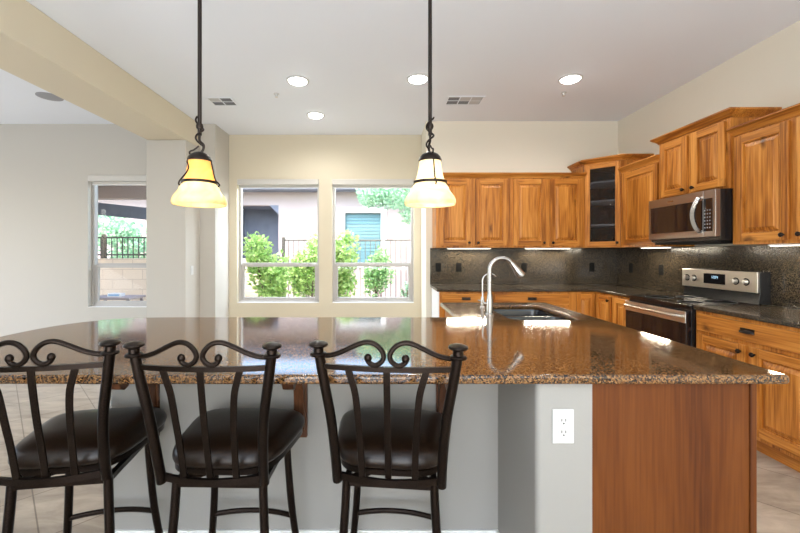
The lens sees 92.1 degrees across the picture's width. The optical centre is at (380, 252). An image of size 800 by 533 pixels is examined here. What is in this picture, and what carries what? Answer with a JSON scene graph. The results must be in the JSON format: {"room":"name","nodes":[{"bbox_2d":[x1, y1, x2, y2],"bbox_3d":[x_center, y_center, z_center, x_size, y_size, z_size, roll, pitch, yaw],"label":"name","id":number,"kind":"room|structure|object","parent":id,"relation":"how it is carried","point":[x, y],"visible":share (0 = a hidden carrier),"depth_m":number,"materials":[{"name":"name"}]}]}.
{"room":"kitchen","nodes":[
{"label":"kitchen","id":0,"kind":"room"},
{"bbox_2d":[0,124,228,336],"bbox_3d":[-4.605,-0.195,5.449,4.790,3.050,0.631,0,0,0],"label":"wall","id":1,"kind":"structure","parent":0,"point":[46,190],"depth_m":5.13,"materials":[{"name":"grey paint"}]},
{"bbox_2d":[88,175,145,184],"bbox_3d":[-3.304,-0.976,5.155,1.199,0.125,0.069,0,0,0],"label":"roller shade","id":2,"kind":"object","parent":1,"relation":"attached to","point":[95,179],"visible":0.56,"depth_m":5.12,"materials":[{"name":"grey fabric"}]},
{"bbox_2d":[90,185,145,306],"bbox_3d":[-3.304,-0.158,5.202,1.207,1.772,0.133,0,0,0],"label":"window","id":3,"kind":"structure","parent":1,"relation":"in","point":[96,266],"depth_m":5.21,"materials":[{"name":"grey plastic"}]},
{"bbox_2d":[146,140,199,317],"bbox_3d":[-2.655,-0.035,4.941,0.490,2.730,0.383,0,0,0],"label":"wall column","id":4,"kind":"structure","parent":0,"point":[172,231],"depth_m":4.75,"materials":[{"name":"grey paint"}]},
{"bbox_2d":[229,135,420,316],"bbox_3d":[-0.811,-0.195,5.684,2.797,3.050,0.160,0,0,0],"label":"wall","id":5,"kind":"structure","parent":0,"point":[325,158],"depth_m":5.61,"materials":[{"name":"beige paint"}]},
{"bbox_2d":[237,185,318,302],"bbox_3d":[-1.499,-0.175,5.673,1.194,1.812,0.133,0,0,0],"label":"window","id":6,"kind":"structure","parent":5,"relation":"in","point":[242,299],"depth_m":5.68,"materials":[{"name":"grey plastic"}]},
{"bbox_2d":[237,179,318,187],"bbox_3d":[-1.499,-1.012,5.626,1.186,0.125,0.069,0,0,0],"label":"roller shade","id":7,"kind":"object","parent":6,"relation":"attached to","point":[244,183],"visible":1,"depth_m":5.59,"materials":[{"name":"grey fabric"}]},
{"bbox_2d":[332,185,413,302],"bbox_3d":[-0.117,-0.175,5.673,1.193,1.812,0.133,0,0,0],"label":"window","id":8,"kind":"structure","parent":5,"relation":"in","point":[410,299],"depth_m":5.68,"materials":[{"name":"grey plastic"}]},
{"bbox_2d":[332,179,413,187],"bbox_3d":[-0.117,-1.012,5.626,1.185,0.125,0.069,0,0,0],"label":"roller shade","id":9,"kind":"object","parent":8,"relation":"attached to","point":[338,183],"visible":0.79,"depth_m":5.59,"materials":[{"name":"grey fabric"}]},
{"bbox_2d":[111,384,591,532],"bbox_3d":[-0.260,0.887,1.603,1.973,0.885,0.555,0,0,0],"label":"wall","id":10,"kind":"structure","parent":0,"point":[506,473],"depth_m":1.76,"materials":[{"name":"grey paint"}]},
{"bbox_2d":[112,384,159,435],"bbox_3d":[-1.040,0.640,1.629,0.060,0.390,0.262,0,0,0],"label":"corbel","id":11,"kind":"object","parent":10,"relation":"attached to","point":[154,389],"visible":0.17,"depth_m":1.72,"materials":[{"name":"brown wood"}]},
{"bbox_2d":[282,384,307,436],"bbox_3d":[-0.365,0.640,1.629,0.060,0.390,0.262,0,0,0],"label":"corbel","id":12,"kind":"object","parent":10,"relation":"attached to","point":[300,391],"visible":0.38,"depth_m":1.71,"materials":[{"name":"brown wood"}]},
{"bbox_2d":[115,529,498,532],"bbox_3d":[-0.361,1.296,1.613,1.824,0.068,0.414,0,0,4],"label":"baseboard","id":13,"kind":"structure","parent":10,"relation":"attached to","point":[116,530],"depth_m":1.75,"materials":[{"name":"white paint"}]},
{"bbox_2d":[436,384,447,413],"bbox_3d":[0.280,0.640,1.629,0.060,0.390,0.262,0,0,0],"label":"corbel","id":14,"kind":"object","parent":10,"relation":"attached to","point":[441,389],"visible":0.1,"depth_m":1.71,"materials":[{"name":"brown wood"}]},
{"bbox_2d":[552,409,573,443],"bbox_3d":[0.625,0.595,1.320,0.074,0.118,0.009,0,0,0],"label":"wall outlet","id":15,"kind":"object","parent":10,"relation":"attached to","point":[562,419],"visible":1,"depth_m":1.32,"materials":[{"name":"white plastic"}]},
{"bbox_2d":[558,428,568,437],"bbox_3d":[0.625,0.615,1.318,0.034,0.034,0.003,0,0,0],"label":"receptacle","id":16,"kind":"object","parent":15,"relation":"attached to","point":[562,432],"depth_m":1.32,"materials":[{"name":"white plastic"}]},
{"bbox_2d":[559,416,568,425],"bbox_3d":[0.625,0.575,1.318,0.034,0.034,0.003,0,0,0],"label":"receptacle","id":17,"kind":"object","parent":15,"relation":"attached to","point":[563,420],"depth_m":1.32,"materials":[{"name":"white plastic"}]},
{"bbox_2d":[0,0,799,134],"bbox_3d":[-1.953,-1.795,0.807,10.394,0.150,9.914,0,0,0],"label":"ceiling","id":18,"kind":"structure","parent":0,"point":[357,58],"depth_m":3.35,"materials":[{"name":"white paint"}]},
{"bbox_2d":[35,92,63,100],"bbox_3d":[-3.640,-1.715,4.230,0.240,0.010,0.240,0,0,0],"label":"ceiling speaker","id":19,"kind":"object","parent":18,"relation":"attached to","point":[48,96],"visible":0.88,"depth_m":4.21,"materials":[{"name":"grey"}]},
{"bbox_2d":[0,0,199,147],"bbox_3d":[-2.655,-1.560,0.567,0.490,0.320,9.133,0,0,0],"label":"beam","id":20,"kind":"structure","parent":18,"relation":"attached to","point":[36,49],"depth_m":3.20,"materials":[{"name":"beige paint"}]},
{"bbox_2d":[171,0,226,207],"bbox_3d":[-0.857,-0.973,1.820,0.242,1.494,0.242,0,0,0],"label":"pendant light","id":21,"kind":"object","parent":18,"relation":"hanging from","point":[199,188],"visible":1,"depth_m":1.78,"materials":[{"name":"yellow glass"}]},
{"bbox_2d":[204,97,238,105],"bbox_3d":[-1.800,-1.716,4.370,0.298,0.007,0.254,0,0,0],"label":"ceiling vent","id":22,"kind":"object","parent":18,"relation":"in","point":[215,101],"visible":1,"depth_m":4.36,"materials":[{"name":"white metal"}]},
{"bbox_2d":[286,75,308,85],"bbox_3d":[-0.830,-1.704,3.840,0.224,0.033,0.224,0,0,0],"label":"recessed light","id":23,"kind":"object","parent":18,"relation":"in","point":[296,80],"visible":1,"depth_m":3.80,"materials":[{"name":"grey plastic"}]},
{"bbox_2d":[306,112,324,118],"bbox_3d":[-0.815,-1.704,4.800,0.224,0.033,0.224,0,0,0],"label":"recessed light","id":24,"kind":"object","parent":18,"relation":"in","point":[315,115],"visible":1,"depth_m":4.76,"materials":[{"name":"grey plastic"}]},
{"bbox_2d":[407,73,427,83],"bbox_3d":[0.365,-1.704,3.800,0.224,0.033,0.224,0,0,0],"label":"recessed light","id":25,"kind":"object","parent":18,"relation":"in","point":[419,78],"visible":0.95,"depth_m":3.76,"materials":[{"name":"grey plastic"}]},
{"bbox_2d":[405,0,455,207],"bbox_3d":[0.232,-0.973,1.820,0.242,1.494,0.242,0,0,-10],"label":"pendant light","id":26,"kind":"object","parent":18,"relation":"hanging from","point":[430,189],"visible":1,"depth_m":1.77,"materials":[{"name":"white glass"}]},
{"bbox_2d":[444,96,485,104],"bbox_3d":[0.940,-1.716,4.340,0.423,0.007,0.254,0,0,0],"label":"ceiling vent","id":27,"kind":"object","parent":18,"relation":"in","point":[455,100],"visible":1,"depth_m":4.33,"materials":[{"name":"white metal"}]},
{"bbox_2d":[558,73,582,83],"bbox_3d":[1.870,-1.704,3.800,0.224,0.033,0.224,0,0,0],"label":"recessed light","id":28,"kind":"object","parent":18,"relation":"in","point":[570,78],"visible":1,"depth_m":3.76,"materials":[{"name":"grey plastic"}]},
{"bbox_2d":[0,384,799,532],"bbox_3d":[-1.953,1.380,0.807,10.394,0.100,9.914,0,0,0],"label":"floor","id":29,"kind":"structure","parent":0,"point":[40,510],"depth_m":2.14,"materials":[{"name":"tile"}]},
{"bbox_2d":[0,339,166,532],"bbox_3d":[-1.118,0.798,1.435,0.498,1.063,0.521,0,0,-8],"label":"bar stool","id":30,"kind":"object","parent":29,"relation":"on","point":[89,442],"visible":0.98,"depth_m":1.30,"materials":[{"name":"brown metal"}]},
{"bbox_2d":[8,407,166,468],"bbox_3d":[-1.127,0.691,1.493,0.455,0.075,0.404,0,0,-8],"label":"seat cushion","id":31,"kind":"object","parent":30,"relation":"on","point":[127,430],"depth_m":1.40,"materials":[{"name":"brown leather"}]},
{"bbox_2d":[122,340,304,532],"bbox_3d":[-0.551,0.798,1.431,0.498,1.063,0.521,0,0,1],"label":"bar stool","id":32,"kind":"object","parent":29,"relation":"on","point":[251,442],"visible":1,"depth_m":1.26,"materials":[{"name":"brown metal"}]},
{"bbox_2d":[172,408,304,468],"bbox_3d":[-0.549,0.691,1.490,0.455,0.075,0.404,0,0,2],"label":"seat cushion","id":33,"kind":"object","parent":32,"relation":"on","point":[285,427],"depth_m":1.40,"materials":[{"name":"brown leather"}]},
{"bbox_2d":[309,339,467,532],"bbox_3d":[0.041,0.798,1.428,0.498,1.063,0.521,0,0,6],"label":"bar stool","id":34,"kind":"object","parent":29,"relation":"on","point":[387,441],"visible":1,"depth_m":1.25,"materials":[{"name":"brown metal"}]},
{"bbox_2d":[338,408,450,469],"bbox_3d":[0.047,0.691,1.486,0.455,0.075,0.404,0,0,5],"label":"seat cushion","id":35,"kind":"object","parent":34,"relation":"on","point":[402,420],"depth_m":1.37,"materials":[{"name":"brown leather"}]},
{"bbox_2d":[432,288,486,316],"bbox_3d":[0.969,0.887,4.689,0.622,0.885,0.631,0,0,0],"label":"base cabinet","id":36,"kind":"object","parent":29,"relation":"on","point":[437,297],"visible":0.18,"depth_m":4.40,"materials":[{"name":"brown wood"}]},
{"bbox_2d":[445,309,561,317],"bbox_3d":[0.930,0.887,2.815,0.800,0.885,0.730,0,0,0],"label":"base cabinet","id":37,"kind":"object","parent":29,"relation":"on","point":[447,314],"visible":0.02,"depth_m":3.04,"materials":[{"name":"brown wood"}]},
{"bbox_2d":[492,292,570,309],"bbox_3d":[1.730,0.887,4.689,0.900,0.885,0.631,0,0,0],"label":"base cabinet","id":38,"kind":"object","parent":29,"relation":"on","point":[560,299],"visible":0.26,"depth_m":4.40,"materials":[{"name":"brown wood"}]},
{"bbox_2d":[571,292,612,322],"bbox_3d":[2.622,0.887,4.553,0.884,0.885,0.905,0,0,0],"label":"base cabinet","id":39,"kind":"object","parent":29,"relation":"on","point":[598,305],"visible":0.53,"depth_m":4.40,"materials":[{"name":"brown wood"}]},
{"bbox_2d":[430,285,682,297],"bbox_3d":[1.857,0.428,4.401,2.434,0.032,1.211,0,0,0],"label":"countertop","id":40,"kind":"structure","parent":39,"relation":"on","point":[618,290],"depth_m":4.40,"materials":[{"name":"stone"}]},
{"bbox_2d":[613,295,629,326],"bbox_3d":[2.740,0.887,3.949,0.631,0.885,0.303,0,0,0],"label":"base cabinet","id":41,"kind":"object","parent":29,"relation":"on","point":[619,311],"visible":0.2,"depth_m":3.97,"materials":[{"name":"brown wood"}]},
{"bbox_2d":[592,384,756,532],"bbox_3d":[1.008,0.887,1.822,0.562,0.885,1.006,0,0,0],"label":"base cabinet","id":42,"kind":"object","parent":29,"relation":"on","point":[667,458],"visible":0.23,"depth_m":1.32,"materials":[{"name":"brown wood"}]},
{"bbox_2d":[0,302,788,383],"bbox_3d":[-0.252,0.428,2.257,3.266,0.032,1.925,0,0,0],"label":"countertop","id":43,"kind":"structure","parent":42,"relation":"on","point":[583,349],"depth_m":1.63,"materials":[{"name":"brown stone"}]},
{"bbox_2d":[478,274,495,307],"bbox_3d":[0.799,0.282,2.900,0.140,0.260,0.044,0,0,0],"label":"filter faucet","id":44,"kind":"object","parent":43,"relation":"on","point":[482,305],"visible":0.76,"depth_m":2.90,"materials":[{"name":"silver metal"}]},
{"bbox_2d":[482,256,524,315],"bbox_3d":[0.814,0.216,2.560,0.285,0.391,0.060,0,0,0],"label":"kitchen faucet","id":45,"kind":"object","parent":43,"relation":"on","point":[518,272],"visible":1,"depth_m":2.55,"materials":[{"name":"silver metal"}]},
{"bbox_2d":[485,294,493,315],"bbox_3d":[0.722,0.342,2.560,0.056,0.140,0.056,0,0,0],"label":"faucet","id":46,"kind":"object","parent":45,"relation":"on","point":[489,300],"depth_m":2.54,"materials":[{"name":"silver metal"}]},
{"bbox_2d":[493,309,569,320],"bbox_3d":[1.022,0.549,2.700,0.449,0.209,0.704,0,0,0],"label":"sink","id":47,"kind":"object","parent":43,"relation":"in","point":[517,314],"visible":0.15,"depth_m":2.96,"materials":[{"name":"silver metal"}]},
{"bbox_2d":[493,309,555,316],"bbox_3d":[1.022,0.549,2.876,0.449,0.209,0.352,0,0,0],"label":"basin","id":48,"kind":"object","parent":47,"relation":"in","point":[505,312],"depth_m":3.03,"materials":[{"name":"silver metal"}]},
{"bbox_2d":[505,316,569,320],"bbox_3d":[1.022,0.529,2.524,0.449,0.169,0.352,0,0,0],"label":"basin","id":49,"kind":"object","parent":47,"relation":"in","point":[530,318],"depth_m":2.68,"materials":[{"name":"silver metal"}]},
{"bbox_2d":[623,268,770,347],"bbox_3d":[2.708,0.720,3.411,0.729,1.140,0.760,0,0,0],"label":"range","id":50,"kind":"object","parent":29,"relation":"on","point":[671,317],"visible":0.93,"depth_m":3.29,"materials":[{"name":"silver metal"}]},
{"bbox_2d":[626,295,761,306],"bbox_3d":[2.706,0.417,3.411,0.592,0.016,0.760,0,0,0],"label":"cooktop","id":51,"kind":"object","parent":50,"relation":"in","point":[668,300],"depth_m":3.31,"materials":[{"name":"black glass"}]},
{"bbox_2d":[696,310,799,472],"bbox_3d":[2.740,0.887,2.580,0.631,0.885,0.890,0,0,0],"label":"base cabinet","id":52,"kind":"object","parent":29,"relation":"on","point":[774,347],"visible":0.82,"depth_m":2.44,"materials":[{"name":"brown wood"}]},
{"bbox_2d":[693,306,799,328],"bbox_3d":[2.762,0.428,2.513,0.624,0.032,1.025,0,0,0],"label":"countertop","id":53,"kind":"structure","parent":52,"relation":"on","point":[784,316],"depth_m":2.67,"materials":[{"name":"stone"}]},
{"bbox_2d":[421,121,617,316],"bbox_3d":[1.841,-0.195,5.395,2.507,3.050,0.738,0,0,0],"label":"wall","id":54,"kind":"structure","parent":0,"point":[462,146],"depth_m":5.03,"materials":[{"name":"beige paint"}]},
{"bbox_2d":[432,172,511,247],"bbox_3d":[1.096,-0.518,4.832,0.962,0.906,0.383,0,0,0],"label":"upper cabinet","id":55,"kind":"object","parent":54,"relation":"attached to","point":[479,217],"visible":0.96,"depth_m":4.68,"materials":[{"name":"brown wood"}]},
{"bbox_2d":[447,248,490,248],"bbox_3d":[1.120,-0.058,4.906,0.560,0.014,0.040,0,0,0],"label":"light","id":56,"kind":"object","parent":55,"relation":"attached to","point":[447,248],"visible":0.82,"depth_m":4.89,"materials":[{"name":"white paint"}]},
{"bbox_2d":[430,248,616,284],"bbox_3d":[1.856,0.174,5.016,2.432,0.476,0.019,0,0,0],"label":"backsplash","id":57,"kind":"structure","parent":54,"relation":"attached to","point":[544,266],"depth_m":5.01,"materials":[{"name":"stone"}]},
{"bbox_2d":[436,263,440,271],"bbox_3d":[0.745,0.185,5.001,0.070,0.115,0.009,0,0,0],"label":"wall outlet","id":58,"kind":"object","parent":57,"relation":"attached to","point":[438,265],"visible":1,"depth_m":5.00,"materials":[{"name":"black plastic"}]},
{"bbox_2d":[456,263,460,271],"bbox_3d":[1.010,0.185,5.001,0.070,0.115,0.010,0,0,0],"label":"light switch","id":59,"kind":"object","parent":57,"relation":"attached to","point":[458,265],"visible":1,"depth_m":5.00,"materials":[{"name":"black plastic"}]},
{"bbox_2d":[521,263,526,271],"bbox_3d":[1.860,0.185,5.001,0.070,0.115,0.009,0,0,0],"label":"wall outlet","id":60,"kind":"object","parent":57,"relation":"attached to","point":[523,265],"visible":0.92,"depth_m":5.00,"materials":[{"name":"black plastic"}]},
{"bbox_2d":[589,263,594,271],"bbox_3d":[2.740,0.185,5.001,0.070,0.115,0.009,0,0,0],"label":"wall outlet","id":61,"kind":"object","parent":57,"relation":"attached to","point":[591,265],"visible":1,"depth_m":5.00,"materials":[{"name":"black plastic"}]},
{"bbox_2d":[510,172,586,247],"bbox_3d":[2.030,-0.518,4.832,0.907,0.906,0.383,0,0,0],"label":"upper cabinet","id":62,"kind":"object","parent":54,"relation":"attached to","point":[547,209],"visible":0.95,"depth_m":4.68,"materials":[{"name":"brown wood"}]},
{"bbox_2d":[524,248,570,248],"bbox_3d":[2.120,-0.058,4.906,0.580,0.014,0.040,0,0,0],"label":"light","id":63,"kind":"object","parent":62,"relation":"attached to","point":[524,248],"visible":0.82,"depth_m":4.89,"materials":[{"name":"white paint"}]},
{"bbox_2d":[567,154,653,247],"bbox_3d":[2.761,-0.596,4.694,0.665,1.061,0.665,0,0,0],"label":"upper cabinet","id":64,"kind":"object","parent":54,"relation":"attached to","point":[603,181],"visible":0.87,"depth_m":4.67,"materials":[{"name":"brown wood"}]},
{"bbox_2d":[590,199,614,205],"bbox_3d":[2.789,-0.623,4.721,0.568,0.016,0.568,0,0,0],"label":"shelf","id":65,"kind":"object","parent":64,"relation":"attached to","point":[610,202],"depth_m":4.74,"materials":[{"name":"white"}]},
{"bbox_2d":[590,224,614,227],"bbox_3d":[2.789,-0.335,4.721,0.568,0.016,0.568,0,0,0],"label":"shelf","id":66,"kind":"object","parent":64,"relation":"attached to","point":[591,225],"depth_m":4.75,"materials":[{"name":"white"}]},
{"bbox_2d":[591,180,614,187],"bbox_3d":[2.789,-0.848,4.721,0.568,0.016,0.568,0,0,0],"label":"shelf","id":67,"kind":"object","parent":64,"relation":"attached to","point":[610,183],"depth_m":4.72,"materials":[{"name":"white"}]},
{"bbox_2d":[618,20,799,308],"bbox_3d":[3.169,-0.195,0.807,0.150,3.050,9.914,0,0,0],"label":"wall","id":68,"kind":"structure","parent":0,"point":[767,73],"depth_m":3.43,"materials":[{"name":"beige paint"}]},
{"bbox_2d":[617,154,694,246],"bbox_3d":[2.901,-0.518,4.106,0.383,0.906,0.621,0,0,0],"label":"upper cabinet","id":69,"kind":"object","parent":68,"relation":"attached to","point":[640,179],"visible":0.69,"depth_m":4.10,"materials":[{"name":"brown wood"}]},
{"bbox_2d":[640,247,671,247],"bbox_3d":[2.934,-0.058,4.120,0.040,0.014,0.420,0,0,0],"label":"light","id":70,"kind":"object","parent":69,"relation":"attached to","point":[640,247],"visible":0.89,"depth_m":4.08,"materials":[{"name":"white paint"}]},
{"bbox_2d":[617,245,799,308],"bbox_3d":[3.083,0.174,3.513,0.019,0.476,3.025,0,0,0],"label":"backsplash","id":71,"kind":"structure","parent":68,"relation":"attached to","point":[783,262],"depth_m":3.56,"materials":[{"name":"stone"}]},
{"bbox_2d":[629,263,632,272],"bbox_3d":[3.069,0.185,4.730,0.009,0.115,0.070,0,0,0],"label":"wall outlet","id":72,"kind":"object","parent":71,"relation":"attached to","point":[630,264],"visible":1,"depth_m":4.72,"materials":[{"name":"black plastic"}]},
{"bbox_2d":[659,265,663,274],"bbox_3d":[3.069,0.185,4.220,0.009,0.115,0.070,0,0,0],"label":"wall outlet","id":73,"kind":"object","parent":71,"relation":"attached to","point":[661,267],"visible":1,"depth_m":4.21,"materials":[{"name":"black plastic"}]},
{"bbox_2d":[650,107,781,198],"bbox_3d":[2.890,-0.818,3.410,0.403,0.616,0.880,0,0,0],"label":"upper cabinet","id":74,"kind":"object","parent":68,"relation":"attached to","point":[697,156],"visible":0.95,"depth_m":3.27,"materials":[{"name":"brown wood"}]},
{"bbox_2d":[649,189,732,244],"bbox_3d":[2.834,-0.294,3.411,0.516,0.428,0.758,0,0,0],"label":"microwave","id":75,"kind":"object","parent":74,"relation":"attached to","point":[702,217],"visible":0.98,"depth_m":3.24,"materials":[{"name":"silver metal"}]},
{"bbox_2d":[726,103,799,244],"bbox_3d":[2.901,-0.518,2.542,0.383,0.906,0.965,0,0,0],"label":"upper cabinet","id":76,"kind":"object","parent":68,"relation":"attached to","point":[766,149],"visible":0.98,"depth_m":2.73,"materials":[{"name":"brown wood"}]},
{"bbox_2d":[768,244,799,245],"bbox_3d":[2.934,-0.058,2.600,0.040,0.014,0.600,0,0,0],"label":"light","id":77,"kind":"object","parent":76,"relation":"attached to","point":[768,244],"visible":1,"depth_m":2.79,"materials":[{"name":"white paint"}]},
{"label":"outside","id":78,"kind":"structure","parent":0,"visible":0},
{"bbox_3d":[-3.000,1.415,15.885,38.000,0.130,20.231,0,0,0],"label":"ground","id":79,"kind":"structure","parent":78,"visible":0},
{"bbox_2d":[98,185,145,219],"bbox_3d":[-5.650,-0.040,6.550,3.900,2.740,2.100,0,0,0],"label":"patio cover","id":80,"kind":"object","parent":79,"relation":"on","point":[105,192],"visible":0.09,"depth_m":7.40,"materials":[{"name":"white paint"}]},
{"bbox_2d":[98,215,145,257],"bbox_3d":[-6.062,0.124,9.226,1.832,2.457,1.277,0,0,9],"label":"shrub","id":81,"kind":"object","parent":79,"relation":"on","point":[135,232],"visible":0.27,"depth_m":8.99,"materials":[{"name":"green plant"}]},
{"bbox_2d":[100,295,145,300],"bbox_3d":[-4.950,1.080,7.200,0.800,0.540,0.500,0,0,0],"label":"patio table","id":82,"kind":"object","parent":79,"relation":"on","point":[102,297],"visible":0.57,"depth_m":7.01,"materials":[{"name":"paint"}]},
{"bbox_2d":[107,293,124,296],"bbox_3d":[-4.950,0.780,7.199,0.240,0.060,0.142,0,0,0],"label":"box","id":83,"kind":"object","parent":82,"relation":"on","point":[108,294],"visible":1,"depth_m":7.13,"materials":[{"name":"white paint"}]},
{"bbox_2d":[98,258,262,300],"bbox_3d":[-5.650,0.720,7.850,6.700,1.220,0.200,0,0,0],"label":"wall","id":84,"kind":"structure","parent":79,"relation":"on","point":[129,281],"depth_m":7.75,"materials":[{"name":"beige brick"}]},
{"bbox_2d":[98,234,264,257],"bbox_3d":[-5.650,-0.135,7.850,6.560,0.490,0.060,0,0,0],"label":"iron fence","id":85,"kind":"object","parent":84,"relation":"on","point":[103,239],"visible":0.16,"depth_m":7.84,"materials":[{"name":"grey metal"}]},
{"bbox_2d":[98,188,410,296],"bbox_3d":[-1.500,-1.020,13.325,18.200,4.700,5.750,0,0,0],"label":"house","id":86,"kind":"structure","parent":79,"relation":"on","point":[276,213],"depth_m":11.20,"materials":[{"name":"paint"}]},
{"bbox_2d":[345,213,380,262],"bbox_3d":[-0.525,-0.445,11.310,1.050,1.450,0.060,0,0,0],"label":"shutter","id":87,"kind":"object","parent":86,"relation":"hanging from","point":[365,225],"depth_m":11.28,"materials":[{"name":"teal"}]},
{"bbox_2d":[243,231,292,296],"bbox_3d":[-1.981,0.486,6.787,0.964,1.732,0.717,0,0,0],"label":"shrub","id":88,"kind":"object","parent":79,"relation":"on","point":[275,279],"visible":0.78,"depth_m":6.67,"materials":[{"name":"green plant"}]},
{"bbox_2d":[286,233,316,296],"bbox_3d":[-1.444,0.427,7.703,1.058,1.850,0.720,0,0,22],"label":"shrub","id":89,"kind":"object","parent":79,"relation":"on","point":[302,277],"visible":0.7,"depth_m":7.62,"materials":[{"name":"green plant"}]},
{"bbox_2d":[313,229,360,296],"bbox_3d":[-0.776,0.459,6.789,0.854,1.786,0.775,0,0,29],"label":"shrub","id":90,"kind":"object","parent":79,"relation":"on","point":[346,278],"visible":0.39,"depth_m":6.70,"materials":[{"name":"green plant"}]},
{"bbox_2d":[282,237,410,296],"bbox_3d":[0.950,0.495,8.300,6.160,1.670,0.060,0,0,0],"label":"iron fence","id":91,"kind":"object","parent":79,"relation":"on","point":[283,238],"visible":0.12,"depth_m":8.29,"materials":[{"name":"grey metal"}]},
{"bbox_2d":[361,245,395,296],"bbox_3d":[-0.047,0.584,7.795,0.711,1.535,0.612,0,0,0],"label":"shrub","id":92,"kind":"object","parent":79,"relation":"on","point":[378,276],"visible":0.91,"depth_m":7.71,"materials":[{"name":"green plant"}]},
{"bbox_2d":[355,188,410,224],"bbox_3d":[0.785,-0.424,9.306,2.841,3.554,1.142,0,0,0],"label":"tree","id":93,"kind":"object","parent":79,"relation":"on","point":[383,197],"visible":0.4,"depth_m":9.05,"materials":[{"name":"green plant"}]},
{"bbox_2d":[399,281,407,296],"bbox_3d":[0.519,0.936,7.412,0.490,0.831,0.377,0,0,7],"label":"shrub","id":94,"kind":"object","parent":79,"relation":"on","point":[406,288],"visible":0.14,"depth_m":7.41,"materials":[{"name":"green plant"}]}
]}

